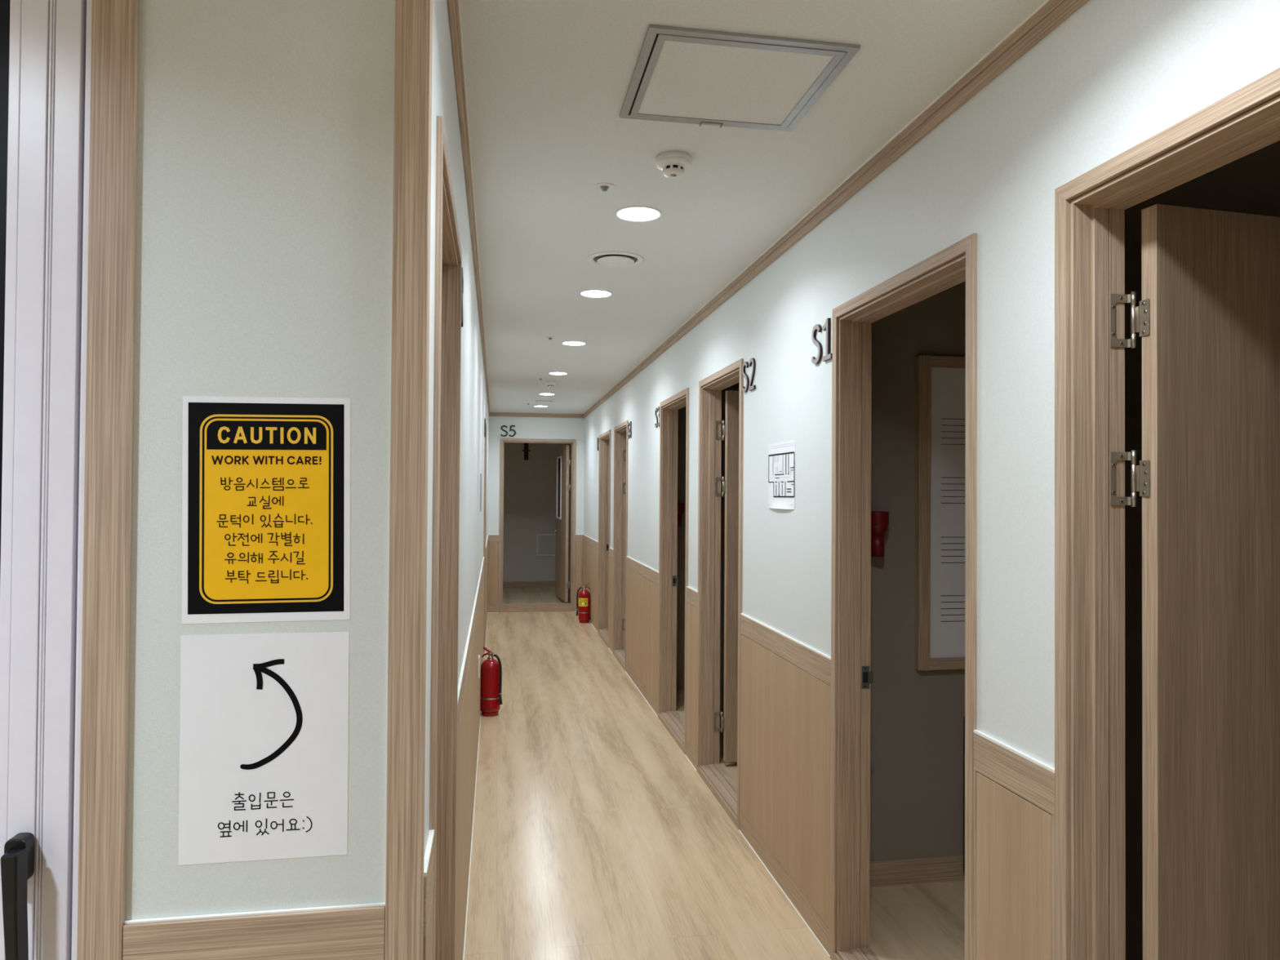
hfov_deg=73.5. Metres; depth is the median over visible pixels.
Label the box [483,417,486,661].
door
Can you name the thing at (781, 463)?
sheet
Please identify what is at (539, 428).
wall
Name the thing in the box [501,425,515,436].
room sign
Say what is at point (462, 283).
room sign
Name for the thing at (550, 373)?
recessed light
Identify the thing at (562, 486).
door
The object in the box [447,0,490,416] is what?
trim
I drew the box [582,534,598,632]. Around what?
wainscot
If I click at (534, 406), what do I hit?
recessed light
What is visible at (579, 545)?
wainscot
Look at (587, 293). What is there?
recessed light
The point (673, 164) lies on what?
smoke detector
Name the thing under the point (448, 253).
door
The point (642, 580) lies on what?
wainscot
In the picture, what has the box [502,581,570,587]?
baseboard
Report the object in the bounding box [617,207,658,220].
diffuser
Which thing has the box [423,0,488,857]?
wall
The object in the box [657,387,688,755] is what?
door
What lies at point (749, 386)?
room sign
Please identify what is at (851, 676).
door
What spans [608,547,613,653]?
wainscot
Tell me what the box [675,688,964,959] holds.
floor
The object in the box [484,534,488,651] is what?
wainscot
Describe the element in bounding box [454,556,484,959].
wainscot
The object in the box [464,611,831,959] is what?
floor
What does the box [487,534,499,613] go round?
wainscot
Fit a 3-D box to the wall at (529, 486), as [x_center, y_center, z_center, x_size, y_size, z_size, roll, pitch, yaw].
[-1.334,0.457,11.869,2.620,2.400,2.258,1,-1,-10]
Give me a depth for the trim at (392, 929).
1.10 m
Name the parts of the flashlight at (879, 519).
handle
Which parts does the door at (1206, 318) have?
plate, plate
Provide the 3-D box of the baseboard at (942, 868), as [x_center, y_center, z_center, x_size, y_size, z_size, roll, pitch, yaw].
[1.758,1.464,3.312,2.212,0.090,0.011,1,-1,-10]
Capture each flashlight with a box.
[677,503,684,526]
[871,511,888,556]
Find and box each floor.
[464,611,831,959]
[502,586,570,604]
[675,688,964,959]
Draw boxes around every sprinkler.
[545,336,555,339]
[594,182,614,191]
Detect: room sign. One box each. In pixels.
[461,267,463,327]
[484,418,485,436]
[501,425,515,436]
[627,421,631,439]
[654,406,659,427]
[742,358,755,392]
[811,317,831,364]
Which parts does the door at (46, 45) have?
glass pane, lever, handle, frame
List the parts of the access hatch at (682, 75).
lid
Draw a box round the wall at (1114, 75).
[583,0,1279,768]
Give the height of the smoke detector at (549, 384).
0.053 m
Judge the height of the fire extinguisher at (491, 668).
0.449 m
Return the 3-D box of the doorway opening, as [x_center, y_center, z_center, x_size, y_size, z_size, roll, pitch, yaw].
[1.981,0.312,2.042,2.212,2.460,0.060,1,-1,-10]
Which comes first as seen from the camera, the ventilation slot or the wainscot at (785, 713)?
the wainscot at (785, 713)
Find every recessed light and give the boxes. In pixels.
[533,405,547,407]
[538,393,555,395]
[548,372,568,374]
[561,341,586,346]
[579,289,613,297]
[614,205,662,222]
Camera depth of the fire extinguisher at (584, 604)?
9.78 m
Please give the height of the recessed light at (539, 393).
0.004 m
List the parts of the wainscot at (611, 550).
rail, rail, panel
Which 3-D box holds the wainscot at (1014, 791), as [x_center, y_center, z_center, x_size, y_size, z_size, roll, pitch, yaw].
[0.783,1.049,1.805,0.012,0.963,0.290,1,-1,-10]
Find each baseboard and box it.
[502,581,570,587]
[870,855,964,887]
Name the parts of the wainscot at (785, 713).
rail, rail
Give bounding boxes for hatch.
[536,533,555,556]
[619,24,860,131]
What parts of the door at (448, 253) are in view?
frame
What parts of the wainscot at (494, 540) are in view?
rail, panel, rail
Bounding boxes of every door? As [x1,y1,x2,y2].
[0,0,92,959]
[429,115,462,959]
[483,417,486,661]
[498,438,576,612]
[597,429,610,647]
[612,420,628,671]
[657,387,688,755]
[696,358,743,829]
[830,233,977,959]
[1054,67,1279,959]
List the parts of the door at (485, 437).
frame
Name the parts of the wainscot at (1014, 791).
rail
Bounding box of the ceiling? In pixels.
[459,0,1045,413]
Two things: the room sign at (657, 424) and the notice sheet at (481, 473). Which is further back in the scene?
the room sign at (657, 424)
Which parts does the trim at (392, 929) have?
rail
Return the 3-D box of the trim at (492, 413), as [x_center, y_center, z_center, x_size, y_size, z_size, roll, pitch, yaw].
[-1.284,-0.812,10.686,1.152,0.056,0.018,1,-1,-10]
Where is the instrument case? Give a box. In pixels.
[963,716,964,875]
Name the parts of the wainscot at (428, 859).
panel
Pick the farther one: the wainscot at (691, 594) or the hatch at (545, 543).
the hatch at (545, 543)
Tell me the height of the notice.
0.297 m
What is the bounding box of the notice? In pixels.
[177,631,349,865]
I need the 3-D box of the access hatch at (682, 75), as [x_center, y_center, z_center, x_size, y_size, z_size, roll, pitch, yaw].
[0.214,-0.945,2.055,0.469,0.010,0.445,1,-1,-10]
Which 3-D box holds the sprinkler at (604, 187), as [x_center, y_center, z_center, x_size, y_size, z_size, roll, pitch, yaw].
[-0.113,-0.936,2.751,0.065,0.014,0.065,1,-1,-10]
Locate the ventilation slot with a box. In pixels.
[522,443,529,461]
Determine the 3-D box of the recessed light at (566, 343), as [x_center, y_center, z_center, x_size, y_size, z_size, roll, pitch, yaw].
[-0.437,-0.902,5.664,0.165,0.004,0.165,1,-1,-10]
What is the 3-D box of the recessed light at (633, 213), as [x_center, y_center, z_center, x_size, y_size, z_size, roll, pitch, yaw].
[-0.006,-0.936,3.019,0.165,0.004,0.165,1,-1,-10]
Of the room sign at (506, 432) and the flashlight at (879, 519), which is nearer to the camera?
the flashlight at (879, 519)
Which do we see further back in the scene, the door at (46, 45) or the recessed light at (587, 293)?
the recessed light at (587, 293)
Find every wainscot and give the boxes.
[422,829,434,959]
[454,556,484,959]
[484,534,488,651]
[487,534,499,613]
[574,534,582,611]
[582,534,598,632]
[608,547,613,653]
[625,555,658,716]
[684,586,697,770]
[738,613,831,957]
[973,729,1054,959]
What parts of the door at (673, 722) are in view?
strike plate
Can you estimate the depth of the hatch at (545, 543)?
12.92 m
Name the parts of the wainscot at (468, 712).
rail, rail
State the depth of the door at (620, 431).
7.92 m
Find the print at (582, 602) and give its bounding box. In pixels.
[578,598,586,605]
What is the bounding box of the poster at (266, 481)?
[182,395,350,623]
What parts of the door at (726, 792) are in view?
plate, plate, plate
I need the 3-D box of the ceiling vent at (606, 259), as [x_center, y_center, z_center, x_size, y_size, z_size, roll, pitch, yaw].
[-0.103,-0.919,3.614,0.238,0.024,0.238,1,-1,-10]
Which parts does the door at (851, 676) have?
strike plate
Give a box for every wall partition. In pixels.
[676,405,686,688]
[719,382,739,755]
[870,280,965,861]
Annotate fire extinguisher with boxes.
[480,646,502,716]
[576,583,590,622]
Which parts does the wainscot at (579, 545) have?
panel, rail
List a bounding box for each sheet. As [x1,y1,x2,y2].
[480,473,481,511]
[768,440,795,509]
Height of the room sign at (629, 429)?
0.138 m
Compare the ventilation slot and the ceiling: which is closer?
the ceiling
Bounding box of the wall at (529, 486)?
[502,442,571,582]
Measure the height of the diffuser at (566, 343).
0.001 m
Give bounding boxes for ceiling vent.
[533,400,555,403]
[586,251,644,267]
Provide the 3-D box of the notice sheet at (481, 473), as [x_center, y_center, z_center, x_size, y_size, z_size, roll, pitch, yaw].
[-1.026,0.081,5.526,0.004,0.240,0.200,1,-1,-10]
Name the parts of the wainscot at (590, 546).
rail, rail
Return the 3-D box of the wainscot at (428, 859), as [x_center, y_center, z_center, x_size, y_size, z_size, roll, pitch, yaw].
[-0.318,1.034,1.274,0.012,0.963,0.155,1,-1,-10]
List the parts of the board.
panel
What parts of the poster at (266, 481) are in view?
yellow panel, heading panel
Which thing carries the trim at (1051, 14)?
attached to the wall at (1114, 75)
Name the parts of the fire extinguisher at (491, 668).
lever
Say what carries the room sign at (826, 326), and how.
attached to the wall at (1114, 75)
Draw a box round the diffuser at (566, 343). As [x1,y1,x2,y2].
[563,342,584,345]
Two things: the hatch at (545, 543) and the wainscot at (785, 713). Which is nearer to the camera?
the wainscot at (785, 713)
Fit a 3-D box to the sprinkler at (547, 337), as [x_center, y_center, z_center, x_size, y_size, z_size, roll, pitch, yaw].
[-0.572,-0.901,5.457,0.065,0.014,0.065,1,-1,-10]
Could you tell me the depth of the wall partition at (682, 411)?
6.33 m
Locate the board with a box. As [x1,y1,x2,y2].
[915,355,965,671]
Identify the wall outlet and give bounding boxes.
[478,654,479,678]
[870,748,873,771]
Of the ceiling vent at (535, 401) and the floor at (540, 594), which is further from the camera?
the floor at (540, 594)
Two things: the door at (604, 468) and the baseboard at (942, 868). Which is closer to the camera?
the baseboard at (942, 868)
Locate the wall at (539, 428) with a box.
[487,412,584,610]
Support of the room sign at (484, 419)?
attached to the wall at (473, 398)
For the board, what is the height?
1.176 m
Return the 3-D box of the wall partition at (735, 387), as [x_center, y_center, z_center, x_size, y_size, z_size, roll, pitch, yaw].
[1.492,0.350,4.961,2.212,2.460,0.060,1,-1,-10]
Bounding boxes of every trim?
[76,0,432,959]
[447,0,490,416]
[490,411,582,417]
[582,0,1088,417]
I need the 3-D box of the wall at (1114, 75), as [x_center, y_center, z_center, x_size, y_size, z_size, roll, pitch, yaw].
[0.801,0.294,2.084,0.102,2.481,17.852,1,-1,-10]
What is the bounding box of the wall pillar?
[124,0,395,920]
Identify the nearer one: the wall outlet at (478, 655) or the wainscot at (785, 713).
the wainscot at (785, 713)
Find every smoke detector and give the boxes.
[544,381,556,387]
[655,151,691,177]
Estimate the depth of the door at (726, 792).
4.57 m
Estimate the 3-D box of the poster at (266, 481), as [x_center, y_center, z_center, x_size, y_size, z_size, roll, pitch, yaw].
[-0.492,0.039,1.133,0.210,0.297,0.002,0,-1,-10]
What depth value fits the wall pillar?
1.14 m
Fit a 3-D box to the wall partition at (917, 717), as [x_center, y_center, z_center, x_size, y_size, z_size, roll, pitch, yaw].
[1.760,0.329,3.363,2.212,2.460,0.060,1,-1,-10]
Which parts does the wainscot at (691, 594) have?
rail, panel, rail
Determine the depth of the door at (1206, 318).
1.63 m
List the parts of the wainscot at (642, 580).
rail, rail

